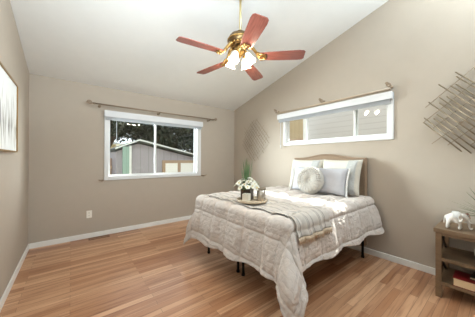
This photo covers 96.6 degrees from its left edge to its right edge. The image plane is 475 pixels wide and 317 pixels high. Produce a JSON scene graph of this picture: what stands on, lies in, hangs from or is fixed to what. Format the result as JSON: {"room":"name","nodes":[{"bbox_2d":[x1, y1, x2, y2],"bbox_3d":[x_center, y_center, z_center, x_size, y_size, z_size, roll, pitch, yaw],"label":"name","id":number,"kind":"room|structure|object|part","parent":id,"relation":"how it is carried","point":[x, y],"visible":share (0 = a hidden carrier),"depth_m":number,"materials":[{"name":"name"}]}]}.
{"room":"bedroom","nodes":[
{"label":"bedroom","id":0,"kind":"room"},
{"bbox_2d":[0,0,28,298],"bbox_3d":[-1.407,-0.606,0.934,0.140,3.722,4.988,0,0,-38],"label":"wall","id":1,"kind":"structure","parent":0,"point":[14,166],"depth_m":2.17,"materials":[{"name":"beige paint"}]},
{"bbox_2d":[0,62,17,152],"bbox_3d":[-1.868,-0.399,1.660,0.036,0.676,1.230,0,0,-38],"label":"painting","id":2,"kind":"object","parent":1,"relation":"attached to","point":[8,86],"visible":1,"depth_m":1.86,"materials":[{"name":"fabric"}]},
{"bbox_2d":[0,244,28,311],"bbox_3d":[-1.396,1.218,1.031,0.014,0.075,4.848,0,0,-38],"label":"baseboard","id":3,"kind":"structure","parent":1,"relation":"attached to","point":[10,284],"depth_m":2.10,"materials":[{"name":"white paint"}]},
{"bbox_2d":[28,73,233,243],"bbox_3d":[-1.531,0.045,4.099,3.868,2.440,0.140,0,0,-38],"label":"wall","id":4,"kind":"structure","parent":0,"point":[66,132],"depth_m":3.40,"materials":[{"name":"beige paint"}]},
{"bbox_2d":[86,210,91,217],"bbox_3d":[-2.354,0.885,3.356,0.072,0.116,0.010,0,0,-38],"label":"wall outlet","id":5,"kind":"object","parent":4,"relation":"attached to","point":[88,213],"visible":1,"depth_m":3.35,"materials":[{"name":"beige plastic"}]},
{"bbox_2d":[29,215,191,248],"bbox_3d":[-1.488,1.228,4.035,3.560,0.075,0.014,0,0,-38],"label":"baseboard","id":6,"kind":"structure","parent":4,"relation":"attached to","point":[122,229],"depth_m":3.45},
{"bbox_2d":[87,100,216,121],"bbox_3d":[-1.415,-0.864,4.025,2.381,0.086,0.120,0,0,-38],"label":"curtain rod","id":7,"kind":"object","parent":4,"relation":"attached to","point":[88,101],"visible":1,"depth_m":3.77,"materials":[{"name":"brown metal"}]},
{"bbox_3d":[-1.391,-0.863,3.994,2.150,0.021,0.022,0,0,-38],"label":"rod","id":8,"kind":"part","parent":7,"relation":"part of","materials":[{"name":"brown metal"}]},
{"bbox_2d":[104,116,200,179],"bbox_3d":[-1.524,-0.203,4.066,1.775,1.135,0.122,0,0,-38],"label":"window","id":9,"kind":"structure","parent":4,"relation":"in","point":[197,132],"depth_m":4.00,"materials":[{"name":"white plastic"}]},
{"bbox_3d":[-1.869,-0.204,3.803,0.783,1.011,0.022,0,0,-38],"label":"sash","id":10,"kind":"part","parent":9,"relation":"part of","materials":[{"name":"white plastic"}]},
{"bbox_2d":[104,110,202,146],"bbox_3d":[-1.470,-0.485,4.011,1.800,0.600,0.074,0,0,-38],"label":"window blind","id":11,"kind":"object","parent":9,"relation":"attached to","point":[116,116],"visible":1,"depth_m":3.85,"materials":[{"name":"white plastic"}]},
{"bbox_3d":[-1.253,-0.201,4.320,0.850,1.011,0.022,0,0,-38],"label":"sash","id":12,"kind":"part","parent":9,"relation":"part of","materials":[{"name":"white plastic"}]},
{"bbox_2d":[10,0,388,110],"bbox_3d":[0.018,-1.874,2.147,3.868,1.468,5.128,0,0,-38],"label":"ceiling","id":13,"kind":"structure","parent":0,"point":[126,45],"depth_m":2.75,"materials":[{"name":"paint"}]},
{"bbox_2d":[176,0,305,80],"bbox_3d":[-0.006,-1.365,2.232,1.269,0.855,1.283,0,0,-38],"label":"ceiling fan","id":14,"kind":"object","parent":13,"relation":"hanging from","point":[240,41],"visible":1,"depth_m":2.15,"materials":[{"name":"brown wood"}]},
{"bbox_3d":[-0.341,-1.073,2.010,0.464,0.008,0.146,0,11,-31],"label":"blade","id":15,"kind":"part","parent":14,"relation":"part of","materials":[{"name":"brown wood"}]},
{"bbox_3d":[-0.299,-1.071,2.517,0.464,0.008,0.146,0,11,41],"label":"blade","id":16,"kind":"part","parent":14,"relation":"part of","materials":[{"name":"brown wood"}]},
{"bbox_3d":[-0.076,-1.033,2.297,0.115,0.129,0.112,0,0,-38],"label":"lamp shade","id":17,"kind":"part","parent":14,"relation":"part of","materials":[{"name":"white glass"}]},
{"bbox_3d":[-0.034,-1.033,2.130,0.112,0.129,0.115,0,0,-38],"label":"lamp shade","id":18,"kind":"part","parent":14,"relation":"part of","materials":[{"name":"white glass"}]},
{"bbox_3d":[0.091,-1.032,2.338,0.112,0.129,0.115,0,0,-38],"label":"lamp shade","id":19,"kind":"part","parent":14,"relation":"part of","materials":[{"name":"white glass"}]},
{"bbox_3d":[0.133,-1.033,2.172,0.115,0.129,0.112,0,0,-38],"label":"lamp shade","id":20,"kind":"part","parent":14,"relation":"part of","materials":[{"name":"white glass"}]},
{"bbox_3d":[0.196,-1.069,2.633,0.146,0.008,0.464,-12,-5,22],"label":"blade","id":21,"kind":"part","parent":14,"relation":"part of","materials":[{"name":"brown wood"}]},
{"bbox_3d":[0.127,-1.072,1.814,0.146,0.008,0.464,12,-3,-13],"label":"blade","id":22,"kind":"part","parent":14,"relation":"part of","materials":[{"name":"brown wood"}]},
{"bbox_3d":[0.459,-1.070,2.199,0.464,0.008,0.146,0,-11,5],"label":"blade","id":23,"kind":"part","parent":14,"relation":"part of","materials":[{"name":"brown wood"}]},
{"bbox_2d":[0,219,474,316],"bbox_3d":[0.008,1.324,2.136,3.868,0.120,5.128,0,0,-38],"label":"floor","id":24,"kind":"structure","parent":0,"point":[147,271],"depth_m":2.10,"materials":[{"name":"brown wood"}]},
{"bbox_2d":[88,234,109,239],"bbox_3d":[-2.205,1.257,3.371,0.280,0.006,0.100,0,0,-38],"label":"floor vent","id":25,"kind":"object","parent":24,"relation":"in","point":[108,234],"visible":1,"depth_m":3.36,"materials":[{"name":"brown metal"}]},
{"bbox_2d":[207,154,366,275],"bbox_3d":[0.656,0.598,2.807,1.710,1.340,1.358,0,0,-38],"label":"frame","id":26,"kind":"object","parent":24,"relation":"on","point":[363,175],"visible":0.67,"depth_m":2.81,"materials":[{"name":"brown wood"}]},
{"bbox_3d":[0.062,1.084,2.288,0.036,0.360,0.038,0,0,-38],"label":"leg","id":27,"kind":"part","parent":26,"relation":"part of","materials":[{"name":"black metal"}]},
{"bbox_2d":[183,185,383,316],"bbox_3d":[0.556,0.841,2.660,1.951,0.732,1.837,0,0,-38],"label":"comforter","id":28,"kind":"object","parent":26,"relation":"on","point":[269,243],"visible":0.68,"depth_m":2.01,"materials":[{"name":"beige fabric"}]},
{"bbox_2d":[206,191,331,244],"bbox_3d":[0.220,0.565,2.340,0.472,0.233,1.491,0,0,-38],"label":"throw blanket","id":29,"kind":"object","parent":28,"relation":"on","point":[312,222],"visible":0.8,"depth_m":1.89,"materials":[{"name":"beige fabric"}]},
{"bbox_2d":[237,196,267,203],"bbox_3d":[0.159,0.451,2.308,0.336,0.024,0.336,0,0,-38],"label":"serving tray","id":30,"kind":"object","parent":29,"relation":"on","point":[254,200],"visible":0.71,"depth_m":2.21,"materials":[{"name":"brown wood"}]},
{"bbox_2d":[242,192,250,200],"bbox_3d":[0.096,0.407,2.259,0.074,0.090,0.074,0,0,23],"label":"candle","id":31,"kind":"object","parent":30,"relation":"on","point":[246,196],"visible":0.88,"depth_m":2.23,"materials":[{"name":"white wax"}]},
{"bbox_2d":[241,187,253,199],"bbox_3d":[0.108,0.390,2.357,0.110,0.125,0.118,0,0,23],"label":"flower vase","id":32,"kind":"object","parent":30,"relation":"on","point":[250,190],"visible":0.5,"depth_m":2.32,"materials":[{"name":"brown glass"}]},
{"bbox_2d":[234,159,259,190],"bbox_3d":[0.106,0.206,2.353,0.297,0.452,0.296,0,0,-38],"label":"flower bouquet","id":33,"kind":"object","parent":32,"relation":"in","point":[246,180],"visible":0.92,"depth_m":2.32,"materials":[{"name":"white plant"}]},
{"bbox_2d":[257,187,265,200],"bbox_3d":[0.257,0.384,2.296,0.102,0.138,0.102,0,0,29],"label":"glass jar","id":34,"kind":"object","parent":30,"relation":"on","point":[261,193],"visible":0.9,"depth_m":2.25,"materials":[{"name":"clear glass"}]},
{"bbox_2d":[289,160,322,187],"bbox_3d":[1.083,0.252,3.369,0.222,0.468,0.559,0,0,-40],"label":"pillow sham","id":35,"kind":"object","parent":28,"relation":"on","point":[296,163],"visible":0.41,"depth_m":3.34,"materials":[{"name":"white fabric"}]},
{"bbox_2d":[297,167,323,193],"bbox_3d":[1.021,0.304,2.968,0.390,0.381,0.236,0,0,38],"label":"round cushion","id":36,"kind":"object","parent":28,"relation":"on","point":[310,180],"visible":1,"depth_m":2.90,"materials":[{"name":"white fabric"}]},
{"bbox_2d":[289,167,350,197],"bbox_3d":[1.144,0.318,3.029,0.207,0.381,0.900,0,0,-41],"label":"lumbar pillow","id":37,"kind":"object","parent":28,"relation":"on","point":[335,183],"visible":0.66,"depth_m":2.79,"materials":[{"name":"grey fabric"}]},
{"bbox_3d":[0.874,0.319,3.352,0.028,0.392,0.054,18,-11,-37],"label":"tassel trim","id":38,"kind":"part","parent":37,"relation":"part of","materials":[{"name":"white fabric"}]},
{"bbox_3d":[1.397,0.318,2.688,0.028,0.392,0.054,18,-11,-37],"label":"tassel trim","id":39,"kind":"part","parent":37,"relation":"part of","materials":[{"name":"white fabric"}]},
{"bbox_2d":[323,160,362,195],"bbox_3d":[1.414,0.249,2.928,0.218,0.468,0.560,0,0,-34],"label":"pillow sham","id":40,"kind":"object","parent":28,"relation":"on","point":[355,166],"visible":0.62,"depth_m":2.74,"materials":[{"name":"white fabric"}]},
{"bbox_3d":[1.360,0.542,3.247,0.060,1.220,1.140,0,0,-38],"label":"headboard","id":41,"kind":"part","parent":26,"relation":"part of","materials":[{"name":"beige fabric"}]},
{"bbox_3d":[1.608,1.091,2.717,0.036,0.360,0.038,0,0,-38],"label":"leg","id":42,"kind":"part","parent":26,"relation":"part of","materials":[{"name":"black metal"}]},
{"bbox_2d":[433,219,474,297],"bbox_3d":[2.317,0.956,1.688,0.452,0.628,1.049,0,0,-38],"label":"console table","id":43,"kind":"object","parent":24,"relation":"on","point":[445,254],"visible":0.95,"depth_m":1.94,"materials":[{"name":"brown wood"}]},
{"bbox_3d":[1.861,0.973,1.954,0.042,0.592,0.042,0,0,-38],"label":"leg","id":44,"kind":"part","parent":43,"relation":"part of","materials":[{"name":"brown wood"}]},
{"bbox_3d":[2.166,0.975,2.194,0.042,0.592,0.042,0,0,-38],"label":"leg","id":45,"kind":"part","parent":43,"relation":"part of","materials":[{"name":"brown wood"}]},
{"bbox_2d":[443,211,472,229],"bbox_3d":[1.989,0.556,1.910,0.186,0.156,0.110,0,0,40],"label":"elephant figurine","id":46,"kind":"object","parent":43,"relation":"on","point":[454,216],"visible":1,"depth_m":1.89,"materials":[{"name":"white ceramic"}]},
{"bbox_2d":[442,268,474,295],"bbox_3d":[2.317,1.139,1.688,0.422,0.026,1.017,0,0,-38],"label":"shelf","id":47,"kind":"object","parent":43,"relation":"attached to","point":[447,275],"depth_m":1.95,"materials":[{"name":"brown wood"}]},
{"bbox_2d":[442,246,474,269],"bbox_3d":[2.318,0.922,1.688,0.422,0.026,1.017,0,0,-38],"label":"shelf","id":48,"kind":"object","parent":43,"relation":"attached to","point":[464,258],"depth_m":1.94,"materials":[{"name":"brown wood"}]},
{"bbox_2d":[447,187,474,215],"bbox_3d":[2.139,0.411,1.769,0.547,0.460,0.657,0,0,-38],"label":"potted plant","id":49,"kind":"object","parent":43,"relation":"on","point":[469,187],"visible":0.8,"depth_m":1.96,"materials":[{"name":"plant"}]},
{"bbox_2d":[453,270,474,291],"bbox_3d":[2.079,1.089,1.821,0.190,0.072,0.300,0,0,-40],"label":"book","id":50,"kind":"object","parent":43,"relation":"on","point":[461,279],"visible":1,"depth_m":1.84,"materials":[{"name":"red paper"}]},
{"bbox_2d":[469,272,474,280],"bbox_3d":[2.140,1.042,1.800,0.150,0.022,0.200,0,0,-31],"label":"book","id":51,"kind":"object","parent":50,"relation":"on","point":[472,276],"visible":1,"depth_m":1.85,"materials":[{"name":"paper"}]},
{"bbox_2d":[234,0,474,273],"bbox_3d":[1.522,-0.588,3.241,0.140,3.722,4.988,0,0,-38],"label":"wall","id":52,"kind":"structure","parent":0,"point":[414,46],"depth_m":2.54,"materials":[{"name":"beige paint"}]},
{"bbox_2d":[242,121,267,160],"bbox_3d":[0.389,-0.378,4.526,0.048,0.931,0.836,0,0,-38],"label":"wall sculpture","id":53,"kind":"object","parent":52,"relation":"attached to","point":[251,121],"visible":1,"depth_m":4.52,"materials":[{"name":"beige metal"}]},
{"bbox_2d":[274,82,392,113],"bbox_3d":[1.306,-0.885,3.321,0.102,0.112,1.883,0,0,-38],"label":"curtain rod","id":54,"kind":"object","parent":52,"relation":"attached to","point":[390,86],"visible":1,"depth_m":3.02,"materials":[{"name":"brown metal"}]},
{"bbox_2d":[283,99,393,145],"bbox_3d":[1.428,-0.526,3.309,0.122,0.582,1.720,0,0,-38],"label":"window","id":55,"kind":"structure","parent":52,"relation":"in","point":[389,135],"depth_m":3.00,"materials":[{"name":"white plastic"}]},
{"bbox_3d":[1.065,-0.526,3.773,0.022,0.472,0.430,0,0,-38],"label":"sash","id":56,"kind":"part","parent":55,"relation":"part of","materials":[{"name":"white plastic"}]},
{"bbox_3d":[1.449,-0.526,3.331,0.022,0.472,0.840,0,0,-38],"label":"sash","id":57,"kind":"part","parent":55,"relation":"part of","materials":[{"name":"white plastic"}]},
{"bbox_2d":[277,91,393,147],"bbox_3d":[1.336,-0.503,3.293,0.084,0.630,1.810,0,0,-38],"label":"window blind","id":58,"kind":"object","parent":55,"relation":"attached to","point":[384,98],"visible":1,"depth_m":3.05,"materials":[{"name":"white plastic"}]},
{"bbox_3d":[1.794,-0.527,2.849,0.022,0.472,0.435,0,0,-38],"label":"sash","id":59,"kind":"part","parent":55,"relation":"part of","materials":[{"name":"white plastic"}]},
{"bbox_2d":[347,245,434,274],"bbox_3d":[1.412,1.235,3.242,0.014,0.075,4.848,0,0,-38],"label":"baseboard","id":60,"kind":"structure","parent":52,"relation":"attached to","point":[411,264],"depth_m":2.56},
{"bbox_2d":[423,66,474,153],"bbox_3d":[2.349,-0.484,2.034,0.052,0.906,0.867,0,0,-38],"label":"wall sculpture","id":61,"kind":"object","parent":52,"relation":"attached to","point":[459,78],"visible":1,"depth_m":2.15,"materials":[{"name":"beige metal"}]},
{"bbox_3d":[2.163,-0.234,2.238,0.014,0.337,0.298,0,0,-38],"label":"rod","id":62,"kind":"part","parent":61,"relation":"part of","materials":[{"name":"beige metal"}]},
{"bbox_3d":[2.217,-0.602,2.192,0.007,0.413,0.455,0,0,-38],"label":"rod","id":63,"kind":"part","parent":61,"relation":"part of","materials":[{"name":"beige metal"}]},
{"bbox_3d":[2.184,-0.250,2.211,0.014,0.409,0.362,0,0,-38],"label":"rod","id":64,"kind":"part","parent":61,"relation":"part of","materials":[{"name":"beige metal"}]},
{"bbox_3d":[2.217,-0.750,2.194,0.007,0.373,0.411,0,0,-38],"label":"rod","id":65,"kind":"part","parent":61,"relation":"part of","materials":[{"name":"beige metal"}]},
{"bbox_3d":[2.240,-0.359,2.142,0.014,0.529,0.467,0,0,-38],"label":"rod","id":66,"kind":"part","parent":61,"relation":"part of","materials":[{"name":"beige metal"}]},
{"bbox_3d":[2.218,-0.259,2.169,0.014,0.355,0.314,0,0,-38],"label":"rod","id":67,"kind":"part","parent":61,"relation":"part of","materials":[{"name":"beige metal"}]},
{"bbox_3d":[2.248,-0.274,2.130,0.014,0.410,0.363,0,0,-38],"label":"rod","id":68,"kind":"part","parent":61,"relation":"part of","materials":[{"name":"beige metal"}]},
{"bbox_3d":[2.295,-0.523,2.073,0.014,0.546,0.483,0,0,-38],"label":"rod","id":69,"kind":"part","parent":61,"relation":"part of","materials":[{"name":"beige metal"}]},
{"bbox_3d":[2.294,-0.389,2.073,0.014,0.534,0.472,0,0,-38],"label":"rod","id":70,"kind":"part","parent":61,"relation":"part of","materials":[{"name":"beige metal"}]},
{"bbox_3d":[2.271,-0.374,2.103,0.014,0.446,0.394,0,0,-38],"label":"rod","id":71,"kind":"part","parent":61,"relation":"part of","materials":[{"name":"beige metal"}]},
{"bbox_3d":[2.314,-0.414,2.048,0.014,0.477,0.422,0,0,-38],"label":"rod","id":72,"kind":"part","parent":61,"relation":"part of","materials":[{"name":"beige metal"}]},
{"bbox_3d":[2.354,-0.479,1.998,0.014,0.552,0.488,0,0,-38],"label":"rod","id":73,"kind":"part","parent":61,"relation":"part of","materials":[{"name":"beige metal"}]},
{"bbox_3d":[2.370,-0.620,1.978,0.014,0.535,0.473,0,0,-38],"label":"rod","id":74,"kind":"part","parent":61,"relation":"part of","materials":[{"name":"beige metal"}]},
{"bbox_3d":[2.381,-0.480,1.964,0.014,0.568,0.501,0,0,-38],"label":"rod","id":75,"kind":"part","parent":61,"relation":"part of","materials":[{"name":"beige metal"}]},
{"bbox_3d":[2.378,-0.566,1.968,0.014,0.553,0.489,0,0,-38],"label":"rod","id":76,"kind":"part","parent":61,"relation":"part of","materials":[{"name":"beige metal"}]},
{"label":"outside","id":77,"kind":"structure","parent":0,"visible":0},
{"bbox_3d":[-3.384,1.520,7.517,28.000,0.200,32.000,0,0,-38],"label":"ground","id":78,"kind":"structure","parent":77,"visible":0},
{"bbox_2d":[110,158,111,174],"bbox_3d":[-5.877,0.694,5.032,5.000,1.420,0.080,0,0,-38],"label":"privacy fence","id":79,"kind":"object","parent":78,"relation":"on","point":[110,158],"visible":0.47,"depth_m":6.57,"materials":[{"name":"wood"}]},
{"bbox_2d":[111,142,121,147],"bbox_3d":[-10.951,-0.137,13.015,6.300,3.100,4.600,0,0,-38],"label":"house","id":80,"kind":"structure","parent":78,"relation":"on","point":[114,143],"depth_m":13.06,"materials":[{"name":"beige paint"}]},
{"bbox_2d":[110,120,140,147],"bbox_3d":[-5.990,-1.253,9.683,3.473,5.361,3.400,0,0,12],"label":"tree","id":81,"kind":"object","parent":78,"relation":"on","point":[122,127],"visible":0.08,"depth_m":9.81,"materials":[{"name":"green plant"}]},
{"bbox_2d":[122,146,131,173],"bbox_3d":[-3.125,0.526,5.971,0.225,1.780,0.070,0,0,-38],"label":"door","id":82,"kind":"structure","parent":78,"relation":"on","point":[126,151],"depth_m":5.94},
{"bbox_3d":[-3.147,0.541,5.954,0.170,1.750,0.050,0,0,-38],"label":"board panel","id":83,"kind":"part","parent":82,"relation":"part of","materials":[{"name":"green wood"}]},
{"bbox_3d":[-3.058,0.526,6.024,0.055,1.780,0.070,0,0,-38],"label":"edge post","id":84,"kind":"part","parent":82,"relation":"part of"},
{"bbox_2d":[110,139,193,174],"bbox_3d":[-2.920,0.424,7.970,3.320,2.000,2.565,0,0,-38],"label":"garden shed","id":85,"kind":"object","parent":78,"relation":"on","point":[168,159],"visible":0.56,"depth_m":6.77,"materials":[{"name":"grey wood"}]},
{"bbox_3d":[-1.972,0.370,7.332,1.080,0.430,0.020,0,0,-38],"label":"window panel","id":86,"kind":"part","parent":85,"relation":"part of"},
{"bbox_2d":[126,122,193,151],"bbox_3d":[-3.955,-0.857,11.149,3.976,4.592,2.775,0,0,4],"label":"tree","id":87,"kind":"object","parent":78,"relation":"on","point":[180,138],"visible":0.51,"depth_m":10.47,"materials":[{"name":"green plant"}]},
{"bbox_2d":[290,119,302,140],"bbox_3d":[0.843,-0.066,7.156,0.080,3.000,3.400,0,0,-38],"label":"fence","id":88,"kind":"object","parent":78,"relation":"on","point":[296,126],"visible":0.02,"depth_m":6.09,"materials":[{"name":"beige wood"}]},
{"bbox_2d":[303,105,386,139],"bbox_3d":[3.789,-0.045,3.214,0.170,2.950,6.360,0,0,-38],"label":"house","id":89,"kind":"structure","parent":78,"relation":"on","point":[371,120],"depth_m":4.79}
]}

